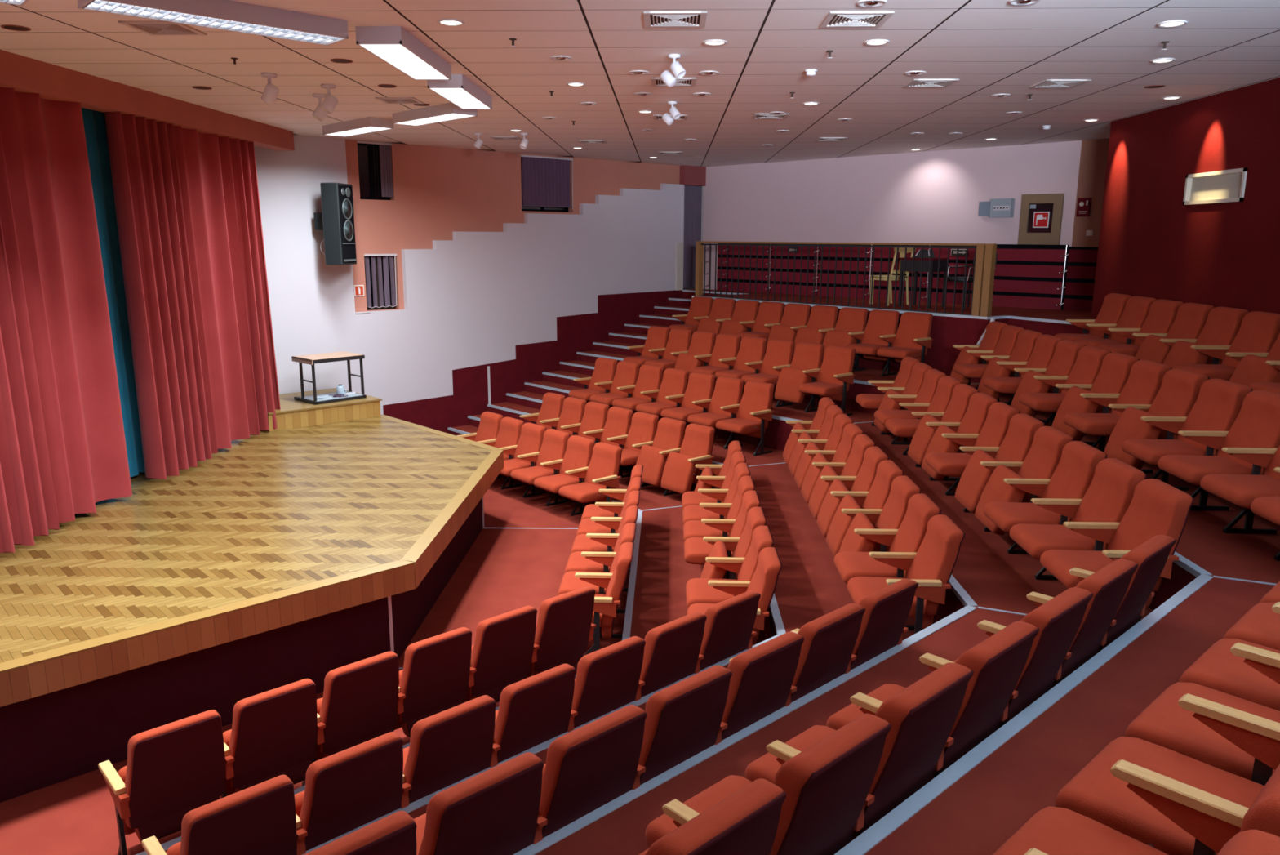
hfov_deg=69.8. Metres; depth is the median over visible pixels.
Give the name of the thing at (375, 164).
window
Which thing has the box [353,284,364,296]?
fire sign
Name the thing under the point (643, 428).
seat
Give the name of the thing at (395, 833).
seat
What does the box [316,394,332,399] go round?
stack
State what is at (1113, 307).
seat
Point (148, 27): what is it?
ceiling vent
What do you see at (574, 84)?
recessed light
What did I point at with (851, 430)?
seat
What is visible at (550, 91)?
sprinkler head
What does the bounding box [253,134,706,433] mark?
wall
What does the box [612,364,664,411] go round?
seat
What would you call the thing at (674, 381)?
seat
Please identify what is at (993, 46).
ceiling
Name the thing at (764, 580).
seat
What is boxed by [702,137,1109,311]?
wall
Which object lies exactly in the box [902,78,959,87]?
ceiling vent
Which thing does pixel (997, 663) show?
seat
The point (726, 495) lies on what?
seat
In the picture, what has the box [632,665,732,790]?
seat
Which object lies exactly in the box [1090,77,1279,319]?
wall
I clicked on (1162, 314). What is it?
seat
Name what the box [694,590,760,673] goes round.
seat
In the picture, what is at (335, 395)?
coiled cable
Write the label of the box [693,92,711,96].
recessed light
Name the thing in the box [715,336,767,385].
seat
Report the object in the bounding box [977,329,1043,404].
seat
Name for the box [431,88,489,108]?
diffuser
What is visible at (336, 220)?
loudspeaker
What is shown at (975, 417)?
seat
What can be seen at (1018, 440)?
seat
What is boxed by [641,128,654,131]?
recessed light
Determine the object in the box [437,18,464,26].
recessed light
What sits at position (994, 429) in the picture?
seat
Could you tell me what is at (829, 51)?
sprinkler head
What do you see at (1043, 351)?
seat
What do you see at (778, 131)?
recessed light
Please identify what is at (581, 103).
recessed light
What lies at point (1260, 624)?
seat
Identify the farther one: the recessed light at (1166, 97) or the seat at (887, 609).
the recessed light at (1166, 97)
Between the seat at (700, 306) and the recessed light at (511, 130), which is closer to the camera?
the recessed light at (511, 130)
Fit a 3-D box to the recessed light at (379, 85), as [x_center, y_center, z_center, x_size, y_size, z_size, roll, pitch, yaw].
[-2.446,-3.304,8.872,0.180,0.007,0.180,1,12,2]
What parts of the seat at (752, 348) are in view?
armrest, arm panel, seat, backrest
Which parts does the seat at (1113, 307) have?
seat, armrest, arm panel, backrest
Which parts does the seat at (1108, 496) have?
seat, armrest, arm panel, backrest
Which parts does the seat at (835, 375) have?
leg, armrest, arm panel, seat, backrest, armrest, arm panel, leg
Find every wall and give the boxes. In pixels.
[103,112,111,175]
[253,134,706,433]
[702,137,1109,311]
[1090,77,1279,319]
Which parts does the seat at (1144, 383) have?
seat, armrest, arm panel, backrest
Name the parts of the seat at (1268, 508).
seat, armrest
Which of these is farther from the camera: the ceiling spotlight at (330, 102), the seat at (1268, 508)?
the ceiling spotlight at (330, 102)
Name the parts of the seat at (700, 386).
armrest, arm panel, seat, backrest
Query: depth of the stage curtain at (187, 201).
10.24 m
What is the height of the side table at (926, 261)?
0.770 m
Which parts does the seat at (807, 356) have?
armrest, leg, seat, backrest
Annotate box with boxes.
[977,198,1015,217]
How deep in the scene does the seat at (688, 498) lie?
10.40 m
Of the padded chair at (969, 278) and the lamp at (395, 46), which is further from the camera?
the padded chair at (969, 278)
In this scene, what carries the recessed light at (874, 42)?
in the ceiling
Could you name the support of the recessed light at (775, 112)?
in the ceiling
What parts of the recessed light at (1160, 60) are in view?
bulb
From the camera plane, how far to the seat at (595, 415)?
13.46 m
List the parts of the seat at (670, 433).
armrest, leg, seat, backrest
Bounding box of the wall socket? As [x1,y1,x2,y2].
[1085,230,1093,235]
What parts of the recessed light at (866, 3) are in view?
bulb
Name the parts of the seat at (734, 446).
seat, armrest, arm panel, backrest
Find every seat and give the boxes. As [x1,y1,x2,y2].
[97,709,226,854]
[141,774,297,854]
[220,678,317,798]
[294,731,403,854]
[302,651,399,786]
[304,810,417,854]
[391,626,471,737]
[400,694,496,808]
[413,751,543,854]
[456,411,503,441]
[462,605,537,702]
[478,416,524,479]
[489,663,576,767]
[498,422,546,488]
[510,428,569,497]
[519,391,565,429]
[525,586,595,678]
[533,435,595,506]
[533,704,647,844]
[539,396,586,436]
[557,522,636,613]
[558,441,622,515]
[559,542,634,656]
[560,401,609,442]
[564,505,638,591]
[567,635,645,732]
[568,357,617,402]
[570,490,639,572]
[576,476,641,535]
[581,464,643,519]
[582,406,633,448]
[589,360,640,405]
[606,411,659,477]
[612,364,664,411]
[622,325,670,366]
[631,417,686,486]
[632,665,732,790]
[635,368,688,417]
[635,611,706,701]
[639,778,786,854]
[644,328,692,369]
[644,713,891,854]
[658,422,715,495]
[660,372,715,423]
[668,296,713,333]
[671,330,715,379]
[681,450,746,509]
[682,462,750,524]
[683,475,755,541]
[684,489,760,577]
[685,525,773,607]
[687,376,744,431]
[687,546,782,645]
[689,333,741,380]
[693,297,735,339]
[694,440,742,491]
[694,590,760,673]
[700,506,766,579]
[715,299,759,346]
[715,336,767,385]
[715,380,774,456]
[715,631,804,744]
[728,603,865,706]
[736,301,784,342]
[741,338,795,390]
[744,662,973,841]
[764,302,810,351]
[773,342,824,407]
[782,396,835,464]
[787,404,844,476]
[790,305,838,355]
[790,578,918,673]
[793,413,853,488]
[798,345,855,415]
[800,422,863,502]
[808,434,875,519]
[816,446,888,537]
[818,306,867,359]
[825,459,903,556]
[826,621,1039,779]
[833,493,941,584]
[838,475,921,552]
[845,309,899,371]
[846,514,964,634]
[855,356,920,426]
[873,362,933,435]
[874,368,946,444]
[876,311,933,376]
[884,375,962,455]
[907,383,979,466]
[919,586,1093,728]
[921,392,998,480]
[924,402,1020,495]
[950,320,1007,389]
[953,324,1025,389]
[954,413,1044,513]
[974,426,1073,535]
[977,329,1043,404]
[977,559,1138,688]
[982,333,1062,404]
[983,440,1107,554]
[992,764,1279,854]
[1009,457,1146,579]
[1010,339,1085,422]
[1018,345,1111,426]
[1026,534,1176,652]
[1040,478,1194,623]
[1051,351,1139,444]
[1054,293,1131,341]
[1055,736,1263,854]
[1063,360,1172,452]
[1074,295,1155,346]
[1095,298,1184,356]
[1104,368,1209,473]
[1121,378,1252,490]
[1124,681,1279,786]
[1132,302,1215,364]
[1157,390,1279,510]
[1160,306,1249,368]
[1175,311,1279,381]
[1178,638,1279,711]
[1200,444,1279,533]
[1217,829,1279,854]
[1222,601,1279,650]
[1225,332,1279,386]
[1249,360,1279,394]
[1250,466,1279,560]
[1259,581,1279,603]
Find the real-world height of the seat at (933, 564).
0.932 m
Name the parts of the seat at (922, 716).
armrest, seat, arm panel, backrest, panel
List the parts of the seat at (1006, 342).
seat, armrest, arm panel, backrest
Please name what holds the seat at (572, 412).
on the floor
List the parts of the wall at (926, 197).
coat rod, coat rod, coat rod, coat rod, coat rod, coat rod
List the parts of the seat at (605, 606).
seat, armrest, arm panel, armrest, arm panel, backrest, panel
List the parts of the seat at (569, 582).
seat, armrest, arm panel, backrest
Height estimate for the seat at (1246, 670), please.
0.932 m
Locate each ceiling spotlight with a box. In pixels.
[261,72,279,104]
[311,93,327,121]
[320,84,337,114]
[473,133,483,149]
[520,133,528,149]
[660,53,685,87]
[662,101,680,125]
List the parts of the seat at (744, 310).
armrest, seat, backrest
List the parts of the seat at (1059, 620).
armrest, arm panel, backrest, panel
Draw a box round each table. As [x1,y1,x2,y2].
[291,351,366,404]
[897,257,947,308]
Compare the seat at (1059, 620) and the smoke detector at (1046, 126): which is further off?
the smoke detector at (1046, 126)
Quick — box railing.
[695,240,996,316]
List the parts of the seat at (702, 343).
armrest, seat, backrest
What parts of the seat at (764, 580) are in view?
seat, armrest, arm panel, armrest, arm panel, backrest, panel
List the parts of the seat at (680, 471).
armrest, leg, seat, backrest, armrest, arm panel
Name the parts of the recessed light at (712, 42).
bulb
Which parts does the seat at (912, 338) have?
armrest, arm panel, leg, seat, backrest, armrest, leg, arm panel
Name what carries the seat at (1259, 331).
on the floor
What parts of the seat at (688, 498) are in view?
seat, armrest, arm panel, backrest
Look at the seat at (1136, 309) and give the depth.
10.46 m
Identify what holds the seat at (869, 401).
on the floor
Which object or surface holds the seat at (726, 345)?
on the floor
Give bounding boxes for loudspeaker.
[313,182,356,265]
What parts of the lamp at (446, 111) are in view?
frame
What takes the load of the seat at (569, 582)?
on the floor
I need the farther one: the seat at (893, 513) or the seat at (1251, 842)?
the seat at (893, 513)
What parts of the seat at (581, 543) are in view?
seat, armrest, arm panel, backrest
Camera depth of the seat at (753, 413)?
12.50 m
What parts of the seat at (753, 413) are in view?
armrest, arm panel, leg, seat, backrest, armrest, leg, arm panel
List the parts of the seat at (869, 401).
seat, armrest, arm panel, backrest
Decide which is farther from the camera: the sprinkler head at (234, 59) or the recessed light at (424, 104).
the recessed light at (424, 104)
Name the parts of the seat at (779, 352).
armrest, arm panel, seat, backrest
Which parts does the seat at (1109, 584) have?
armrest, arm panel, backrest, panel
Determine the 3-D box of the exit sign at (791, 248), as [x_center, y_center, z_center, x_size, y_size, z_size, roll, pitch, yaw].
[2.940,-3.414,17.600,0.032,0.110,0.240,-11,16,-42]
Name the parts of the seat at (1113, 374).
armrest, arm panel, seat, backrest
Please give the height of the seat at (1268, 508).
0.932 m
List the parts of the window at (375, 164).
head rail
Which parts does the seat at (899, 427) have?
seat, armrest, arm panel, backrest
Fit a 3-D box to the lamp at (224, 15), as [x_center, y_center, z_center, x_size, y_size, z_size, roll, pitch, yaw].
[-2.648,-2.609,5.804,1.540,0.123,0.320,-11,16,-42]
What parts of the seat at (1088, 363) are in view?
seat, armrest, arm panel, backrest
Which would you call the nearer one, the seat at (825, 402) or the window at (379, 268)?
the seat at (825, 402)
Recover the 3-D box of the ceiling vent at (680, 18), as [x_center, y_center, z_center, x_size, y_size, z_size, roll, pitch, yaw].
[0.234,-2.717,6.106,0.410,0.012,0.410,1,12,2]
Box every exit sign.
[789,246,798,252]
[951,248,968,255]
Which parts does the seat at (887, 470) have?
seat, armrest, arm panel, backrest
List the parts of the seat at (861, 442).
seat, armrest, arm panel, backrest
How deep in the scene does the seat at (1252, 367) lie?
7.84 m
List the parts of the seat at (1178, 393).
armrest, arm panel, seat, backrest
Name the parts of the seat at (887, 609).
armrest, arm panel, backrest, panel, arm panel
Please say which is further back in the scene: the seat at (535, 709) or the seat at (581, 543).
the seat at (581, 543)
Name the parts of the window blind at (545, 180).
head rail, blind rail, blind cord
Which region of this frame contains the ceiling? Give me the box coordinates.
[0,0,1279,166]
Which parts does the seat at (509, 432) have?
armrest, arm panel, seat, backrest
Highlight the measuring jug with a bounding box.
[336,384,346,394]
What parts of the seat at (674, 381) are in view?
armrest, arm panel, seat, backrest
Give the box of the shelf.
[299,391,364,401]
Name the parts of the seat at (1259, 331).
seat, armrest, arm panel, backrest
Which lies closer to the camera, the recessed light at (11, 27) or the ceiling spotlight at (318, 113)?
the recessed light at (11, 27)
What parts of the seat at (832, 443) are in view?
seat, armrest, arm panel, backrest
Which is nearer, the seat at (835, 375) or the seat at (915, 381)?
the seat at (915, 381)
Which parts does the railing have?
post, handrail, post, post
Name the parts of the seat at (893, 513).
seat, armrest, arm panel, backrest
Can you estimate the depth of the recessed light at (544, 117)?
11.17 m
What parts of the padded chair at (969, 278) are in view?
seat, chair arm, leg, leg, chair arm, backrest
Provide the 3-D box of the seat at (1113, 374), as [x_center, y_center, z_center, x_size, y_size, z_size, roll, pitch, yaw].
[4.304,-0.234,8.723,0.570,0.932,0.573,1,12,2]
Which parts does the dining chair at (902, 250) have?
leg, leg, seat frame, leg, frame, rail, leg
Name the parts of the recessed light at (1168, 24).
bulb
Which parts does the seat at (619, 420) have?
armrest, arm panel, backrest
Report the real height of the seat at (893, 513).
0.932 m
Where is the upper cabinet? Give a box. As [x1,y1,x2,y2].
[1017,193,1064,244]
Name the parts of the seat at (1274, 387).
seat, armrest, arm panel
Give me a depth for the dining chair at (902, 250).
15.06 m
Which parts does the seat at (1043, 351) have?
seat, armrest, arm panel, backrest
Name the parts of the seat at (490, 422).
armrest, arm panel, backrest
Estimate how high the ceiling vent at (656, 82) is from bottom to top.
0.012 m
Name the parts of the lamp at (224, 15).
louvre blade, louvre blade, louvre blade, louvre blade, louvre blade, louvre blade, louvre blade, louvre blade, louvre blade, louvre blade, louvre blade, louvre blade, louvre blade, louvre blade, louvre blade, louvre blade, louvre blade, louvre blade, louvre blade, louvre blade, louvre blade, louvre blade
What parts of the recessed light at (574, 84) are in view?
bulb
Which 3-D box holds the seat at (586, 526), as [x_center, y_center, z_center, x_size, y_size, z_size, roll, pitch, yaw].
[-0.334,1.032,10.068,0.697,0.932,0.573,1,12,2]
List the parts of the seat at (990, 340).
seat, armrest, backrest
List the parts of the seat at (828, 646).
arm panel, backrest, panel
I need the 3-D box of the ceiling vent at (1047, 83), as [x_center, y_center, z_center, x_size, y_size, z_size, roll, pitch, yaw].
[3.927,-3.217,8.579,0.410,0.012,0.410,1,12,2]
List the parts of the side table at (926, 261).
leg, leg, leg, leg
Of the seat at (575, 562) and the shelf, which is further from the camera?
the shelf
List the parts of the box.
door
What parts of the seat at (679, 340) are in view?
armrest, arm panel, seat, backrest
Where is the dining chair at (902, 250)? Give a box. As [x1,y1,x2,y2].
[869,247,915,305]
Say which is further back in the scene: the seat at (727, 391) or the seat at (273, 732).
the seat at (727, 391)
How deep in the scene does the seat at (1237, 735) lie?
2.87 m
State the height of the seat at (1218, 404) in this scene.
0.932 m
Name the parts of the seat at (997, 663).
seat, armrest, arm panel, backrest, panel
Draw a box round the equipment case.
[914,248,935,257]
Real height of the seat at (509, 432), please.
0.932 m
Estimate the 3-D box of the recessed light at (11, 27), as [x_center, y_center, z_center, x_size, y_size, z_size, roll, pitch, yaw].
[-4.387,-2.808,6.444,0.180,0.007,0.180,1,12,2]
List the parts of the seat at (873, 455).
seat, armrest, arm panel, backrest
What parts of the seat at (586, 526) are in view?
seat, armrest, arm panel, backrest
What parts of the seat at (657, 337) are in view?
armrest, arm panel, seat, backrest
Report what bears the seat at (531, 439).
on the floor
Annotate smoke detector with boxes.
[804,68,817,75]
[1042,124,1051,129]
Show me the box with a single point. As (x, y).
(996, 207)
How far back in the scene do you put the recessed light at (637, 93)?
9.27 m
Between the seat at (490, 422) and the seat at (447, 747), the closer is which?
the seat at (447, 747)
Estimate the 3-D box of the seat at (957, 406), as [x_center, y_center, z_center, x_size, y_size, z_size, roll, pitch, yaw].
[3.144,0.025,9.569,0.570,0.932,0.573,1,12,2]
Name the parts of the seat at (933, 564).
seat, armrest, arm panel, armrest, arm panel, backrest, panel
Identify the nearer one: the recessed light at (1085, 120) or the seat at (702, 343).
the recessed light at (1085, 120)
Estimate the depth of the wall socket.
13.64 m
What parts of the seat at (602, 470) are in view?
armrest, leg, arm panel, seat, backrest, armrest, leg, arm panel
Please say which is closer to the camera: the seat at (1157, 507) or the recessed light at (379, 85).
the seat at (1157, 507)
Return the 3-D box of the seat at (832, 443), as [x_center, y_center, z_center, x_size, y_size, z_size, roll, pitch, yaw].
[2.058,0.328,10.350,0.570,0.932,0.573,1,12,2]
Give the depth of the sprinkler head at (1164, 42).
6.76 m
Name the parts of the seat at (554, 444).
armrest, arm panel, seat, leg, backrest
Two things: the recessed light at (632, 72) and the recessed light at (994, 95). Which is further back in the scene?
the recessed light at (994, 95)
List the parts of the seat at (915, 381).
seat, armrest, arm panel, backrest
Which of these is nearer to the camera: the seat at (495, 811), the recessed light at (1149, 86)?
the seat at (495, 811)
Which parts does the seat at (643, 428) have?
armrest, arm panel, leg, seat, backrest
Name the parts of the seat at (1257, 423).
armrest, seat, arm panel, backrest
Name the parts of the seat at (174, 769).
armrest, arm panel, leg, seat, panel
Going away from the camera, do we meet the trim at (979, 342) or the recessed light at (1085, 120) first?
the recessed light at (1085, 120)
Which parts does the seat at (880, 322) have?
armrest, arm panel, leg, seat, backrest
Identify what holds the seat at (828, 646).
on the floor
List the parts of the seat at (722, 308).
armrest, seat, backrest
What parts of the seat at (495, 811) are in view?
seat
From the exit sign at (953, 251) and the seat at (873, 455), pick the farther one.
the exit sign at (953, 251)
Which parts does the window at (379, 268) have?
head rail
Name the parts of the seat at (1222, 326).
armrest, arm panel, seat, backrest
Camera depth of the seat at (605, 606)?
7.64 m
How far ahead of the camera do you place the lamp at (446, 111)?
10.38 m
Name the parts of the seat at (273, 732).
leg, armrest, seat, arm panel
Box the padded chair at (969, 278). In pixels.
[943,251,997,310]
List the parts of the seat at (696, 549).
seat, armrest, arm panel, backrest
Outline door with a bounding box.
[680,184,702,289]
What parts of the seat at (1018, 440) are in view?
seat, armrest, arm panel, backrest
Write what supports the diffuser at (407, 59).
attached to the lamp at (395, 46)
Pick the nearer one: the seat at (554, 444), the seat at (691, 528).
the seat at (691, 528)
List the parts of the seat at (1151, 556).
armrest, arm panel, armrest, arm panel, panel, backrest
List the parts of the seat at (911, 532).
seat, armrest, arm panel, backrest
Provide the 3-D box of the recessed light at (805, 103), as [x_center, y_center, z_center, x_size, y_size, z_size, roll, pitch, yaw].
[1.850,-3.502,9.916,0.184,0.013,0.184,1,12,2]
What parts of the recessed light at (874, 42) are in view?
bulb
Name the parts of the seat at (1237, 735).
armrest, arm panel, leg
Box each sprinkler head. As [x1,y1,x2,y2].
[231,57,238,66]
[509,37,516,47]
[548,90,554,97]
[826,49,833,58]
[1160,40,1169,50]
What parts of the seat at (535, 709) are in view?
arm panel, seat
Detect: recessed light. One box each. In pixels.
[0,24,31,31]
[191,85,212,89]
[330,58,352,62]
[377,84,396,87]
[413,102,430,106]
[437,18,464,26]
[509,128,522,131]
[542,116,556,119]
[549,55,572,60]
[566,82,585,86]
[580,102,596,105]
[628,70,648,75]
[634,92,651,95]
[637,110,653,113]
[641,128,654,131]
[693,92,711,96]
[698,70,719,75]
[702,39,727,45]
[768,111,784,114]
[776,129,789,132]
[802,102,819,105]
[837,118,852,120]
[856,0,886,7]
[864,39,889,45]
[904,70,925,75]
[910,132,924,134]
[948,132,962,134]
[984,137,997,139]
[991,93,1010,97]
[1005,111,1022,114]
[1008,0,1039,5]
[1083,119,1099,121]
[1143,84,1164,88]
[1150,57,1175,62]
[1156,19,1187,27]
[1161,96,1182,99]
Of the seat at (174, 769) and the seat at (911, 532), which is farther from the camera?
the seat at (911, 532)
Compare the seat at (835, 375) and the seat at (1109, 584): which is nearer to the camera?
the seat at (1109, 584)
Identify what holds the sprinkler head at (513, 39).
attached to the ceiling
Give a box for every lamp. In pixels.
[0,0,28,5]
[76,0,348,45]
[322,116,393,136]
[355,26,451,79]
[392,102,477,125]
[426,74,492,109]
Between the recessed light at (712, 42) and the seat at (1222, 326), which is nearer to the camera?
the recessed light at (712, 42)
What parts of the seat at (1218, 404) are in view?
seat, armrest, arm panel, backrest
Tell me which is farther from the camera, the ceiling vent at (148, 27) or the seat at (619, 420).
the seat at (619, 420)
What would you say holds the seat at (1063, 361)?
on the floor
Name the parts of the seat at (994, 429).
seat, armrest, arm panel, backrest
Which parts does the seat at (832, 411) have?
seat, armrest, arm panel, backrest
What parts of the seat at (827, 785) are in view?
arm panel, armrest, seat, backrest, panel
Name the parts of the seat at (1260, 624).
armrest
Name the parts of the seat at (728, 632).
arm panel, arm panel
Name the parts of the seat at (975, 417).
seat, armrest, arm panel, backrest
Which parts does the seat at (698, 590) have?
seat, armrest, arm panel, backrest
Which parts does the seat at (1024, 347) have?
seat, armrest, arm panel, backrest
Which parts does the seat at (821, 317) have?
armrest, seat, backrest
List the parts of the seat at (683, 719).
arm panel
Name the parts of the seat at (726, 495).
seat, armrest, arm panel, backrest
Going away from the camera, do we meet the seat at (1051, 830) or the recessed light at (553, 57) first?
the seat at (1051, 830)
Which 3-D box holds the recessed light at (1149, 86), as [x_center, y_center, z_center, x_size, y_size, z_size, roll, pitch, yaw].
[4.903,-3.248,8.735,0.180,0.007,0.180,1,12,2]
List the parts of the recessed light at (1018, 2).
bulb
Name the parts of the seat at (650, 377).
armrest, arm panel, seat, backrest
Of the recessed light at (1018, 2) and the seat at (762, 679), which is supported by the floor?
the seat at (762, 679)
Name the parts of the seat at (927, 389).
seat, armrest, arm panel, backrest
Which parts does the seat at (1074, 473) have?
seat, armrest, arm panel, backrest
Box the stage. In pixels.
[0,413,503,802]
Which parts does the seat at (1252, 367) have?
armrest, arm panel, seat, backrest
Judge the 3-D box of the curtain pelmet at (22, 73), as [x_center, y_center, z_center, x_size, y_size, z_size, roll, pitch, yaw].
[-5.120,-3.088,8.392,0.250,0.255,9.100,1,12,2]
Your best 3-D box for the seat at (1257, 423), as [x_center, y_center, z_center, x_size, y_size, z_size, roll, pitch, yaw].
[4.169,0.215,6.556,0.697,0.932,0.573,1,12,2]
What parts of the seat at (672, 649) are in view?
arm panel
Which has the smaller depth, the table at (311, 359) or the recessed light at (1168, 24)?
the recessed light at (1168, 24)
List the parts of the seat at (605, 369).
armrest, arm panel, seat, backrest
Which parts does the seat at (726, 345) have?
armrest, arm panel, seat, backrest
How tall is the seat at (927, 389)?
0.932 m
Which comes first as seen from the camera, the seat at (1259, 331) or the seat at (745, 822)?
the seat at (745, 822)
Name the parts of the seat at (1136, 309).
seat, armrest, arm panel, backrest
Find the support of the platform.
on the stage
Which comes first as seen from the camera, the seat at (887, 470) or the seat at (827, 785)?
the seat at (827, 785)
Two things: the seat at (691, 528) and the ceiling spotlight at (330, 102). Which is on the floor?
the seat at (691, 528)
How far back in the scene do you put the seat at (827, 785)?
2.84 m
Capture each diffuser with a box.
[326,126,388,135]
[360,44,447,78]
[398,113,472,124]
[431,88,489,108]
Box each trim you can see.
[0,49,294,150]
[976,318,995,345]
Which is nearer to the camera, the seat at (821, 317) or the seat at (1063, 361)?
the seat at (1063, 361)
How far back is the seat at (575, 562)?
8.93 m
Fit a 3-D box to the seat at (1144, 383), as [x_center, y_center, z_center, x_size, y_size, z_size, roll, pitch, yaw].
[4.222,-0.122,8.183,0.697,0.932,0.573,1,12,2]
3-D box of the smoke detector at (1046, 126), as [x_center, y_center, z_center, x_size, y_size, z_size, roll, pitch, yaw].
[5.244,-3.867,11.824,0.104,0.048,0.102,1,12,2]
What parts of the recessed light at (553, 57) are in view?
bulb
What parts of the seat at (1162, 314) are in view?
seat, armrest, arm panel, backrest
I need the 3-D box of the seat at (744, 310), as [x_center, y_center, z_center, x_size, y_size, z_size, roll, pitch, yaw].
[1.686,-1.725,15.857,0.570,0.932,0.582,-10,15,-40]
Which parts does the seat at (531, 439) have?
armrest, arm panel, leg, seat, backrest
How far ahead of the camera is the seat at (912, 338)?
13.27 m
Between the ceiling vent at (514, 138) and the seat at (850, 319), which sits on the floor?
the seat at (850, 319)
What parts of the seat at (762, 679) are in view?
arm panel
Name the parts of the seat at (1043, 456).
seat, armrest, arm panel, backrest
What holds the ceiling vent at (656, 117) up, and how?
in the ceiling
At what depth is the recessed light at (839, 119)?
11.23 m
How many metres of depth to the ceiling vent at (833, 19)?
6.07 m
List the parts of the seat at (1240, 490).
seat, armrest, arm panel, backrest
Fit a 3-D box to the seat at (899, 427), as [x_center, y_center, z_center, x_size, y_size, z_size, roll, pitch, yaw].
[3.099,-0.088,10.113,0.697,0.932,0.573,1,12,2]
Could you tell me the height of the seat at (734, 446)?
0.932 m
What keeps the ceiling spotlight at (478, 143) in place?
attached to the ceiling
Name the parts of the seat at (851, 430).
seat, armrest, arm panel, backrest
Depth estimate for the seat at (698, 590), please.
7.67 m
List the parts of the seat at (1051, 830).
armrest, seat, backrest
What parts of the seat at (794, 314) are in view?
armrest, seat, backrest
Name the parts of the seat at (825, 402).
seat, armrest, arm panel, backrest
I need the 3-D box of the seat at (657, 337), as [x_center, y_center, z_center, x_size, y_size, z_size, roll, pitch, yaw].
[0.102,-1.223,15.523,0.698,0.932,0.555,-10,15,-40]
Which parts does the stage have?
corner trim, corner trim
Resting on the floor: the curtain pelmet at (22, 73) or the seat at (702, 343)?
the seat at (702, 343)
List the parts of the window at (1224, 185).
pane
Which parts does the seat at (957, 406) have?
seat, armrest, arm panel, backrest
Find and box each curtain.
[0,87,132,552]
[81,107,145,477]
[104,111,280,479]
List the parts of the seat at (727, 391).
armrest, arm panel, seat, backrest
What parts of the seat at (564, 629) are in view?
seat, arm panel, arm panel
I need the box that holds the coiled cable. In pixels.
[328,394,347,396]
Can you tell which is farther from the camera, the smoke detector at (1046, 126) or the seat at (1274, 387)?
the smoke detector at (1046, 126)
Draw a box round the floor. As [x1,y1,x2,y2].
[0,288,1279,854]
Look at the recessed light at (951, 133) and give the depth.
12.66 m
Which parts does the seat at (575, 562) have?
seat, armrest, arm panel, backrest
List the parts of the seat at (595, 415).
armrest, arm panel, backrest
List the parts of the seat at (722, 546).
seat, armrest, arm panel, backrest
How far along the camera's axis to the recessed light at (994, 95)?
9.28 m
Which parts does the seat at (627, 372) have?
armrest, arm panel, seat, backrest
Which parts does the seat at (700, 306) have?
armrest, arm panel, seat, backrest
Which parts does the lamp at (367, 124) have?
frame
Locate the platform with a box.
[266,387,382,431]
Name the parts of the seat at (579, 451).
armrest, arm panel, seat, leg, backrest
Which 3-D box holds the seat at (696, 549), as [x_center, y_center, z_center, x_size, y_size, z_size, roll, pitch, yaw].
[0.775,1.093,8.806,0.697,0.932,0.573,1,12,2]
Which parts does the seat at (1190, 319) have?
armrest, arm panel, seat, backrest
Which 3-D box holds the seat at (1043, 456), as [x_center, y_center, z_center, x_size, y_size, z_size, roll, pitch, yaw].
[3.073,0.475,7.400,0.570,0.932,0.573,1,12,2]
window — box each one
[356,140,393,199]
[364,253,396,310]
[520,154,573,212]
[1182,167,1248,204]
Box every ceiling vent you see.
[117,20,207,35]
[374,97,423,103]
[489,136,522,140]
[577,139,607,143]
[643,10,706,27]
[651,77,696,86]
[653,114,687,119]
[658,151,683,154]
[751,113,789,118]
[814,137,847,141]
[819,10,894,27]
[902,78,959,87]
[1029,79,1091,88]
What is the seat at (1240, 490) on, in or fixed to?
on the floor
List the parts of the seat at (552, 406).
armrest, arm panel, backrest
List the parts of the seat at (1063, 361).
armrest, seat, arm panel, backrest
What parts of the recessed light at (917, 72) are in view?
bulb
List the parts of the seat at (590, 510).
seat, armrest, arm panel, backrest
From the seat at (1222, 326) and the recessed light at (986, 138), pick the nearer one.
the seat at (1222, 326)
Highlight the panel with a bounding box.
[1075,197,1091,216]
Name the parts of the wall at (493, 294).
cable trim, cable trim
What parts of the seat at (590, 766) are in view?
arm panel, seat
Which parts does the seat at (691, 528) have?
seat, armrest, arm panel, backrest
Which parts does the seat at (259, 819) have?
armrest, seat, panel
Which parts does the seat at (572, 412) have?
armrest, arm panel, backrest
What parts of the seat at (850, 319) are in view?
armrest, seat, backrest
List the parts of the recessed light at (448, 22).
bulb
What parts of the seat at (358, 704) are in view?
leg, armrest, seat, arm panel, backrest, panel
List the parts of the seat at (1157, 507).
seat, armrest, arm panel, armrest, arm panel, backrest, panel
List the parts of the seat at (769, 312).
armrest, arm panel, seat, backrest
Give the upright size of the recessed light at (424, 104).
0.007 m
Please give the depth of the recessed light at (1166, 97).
9.40 m

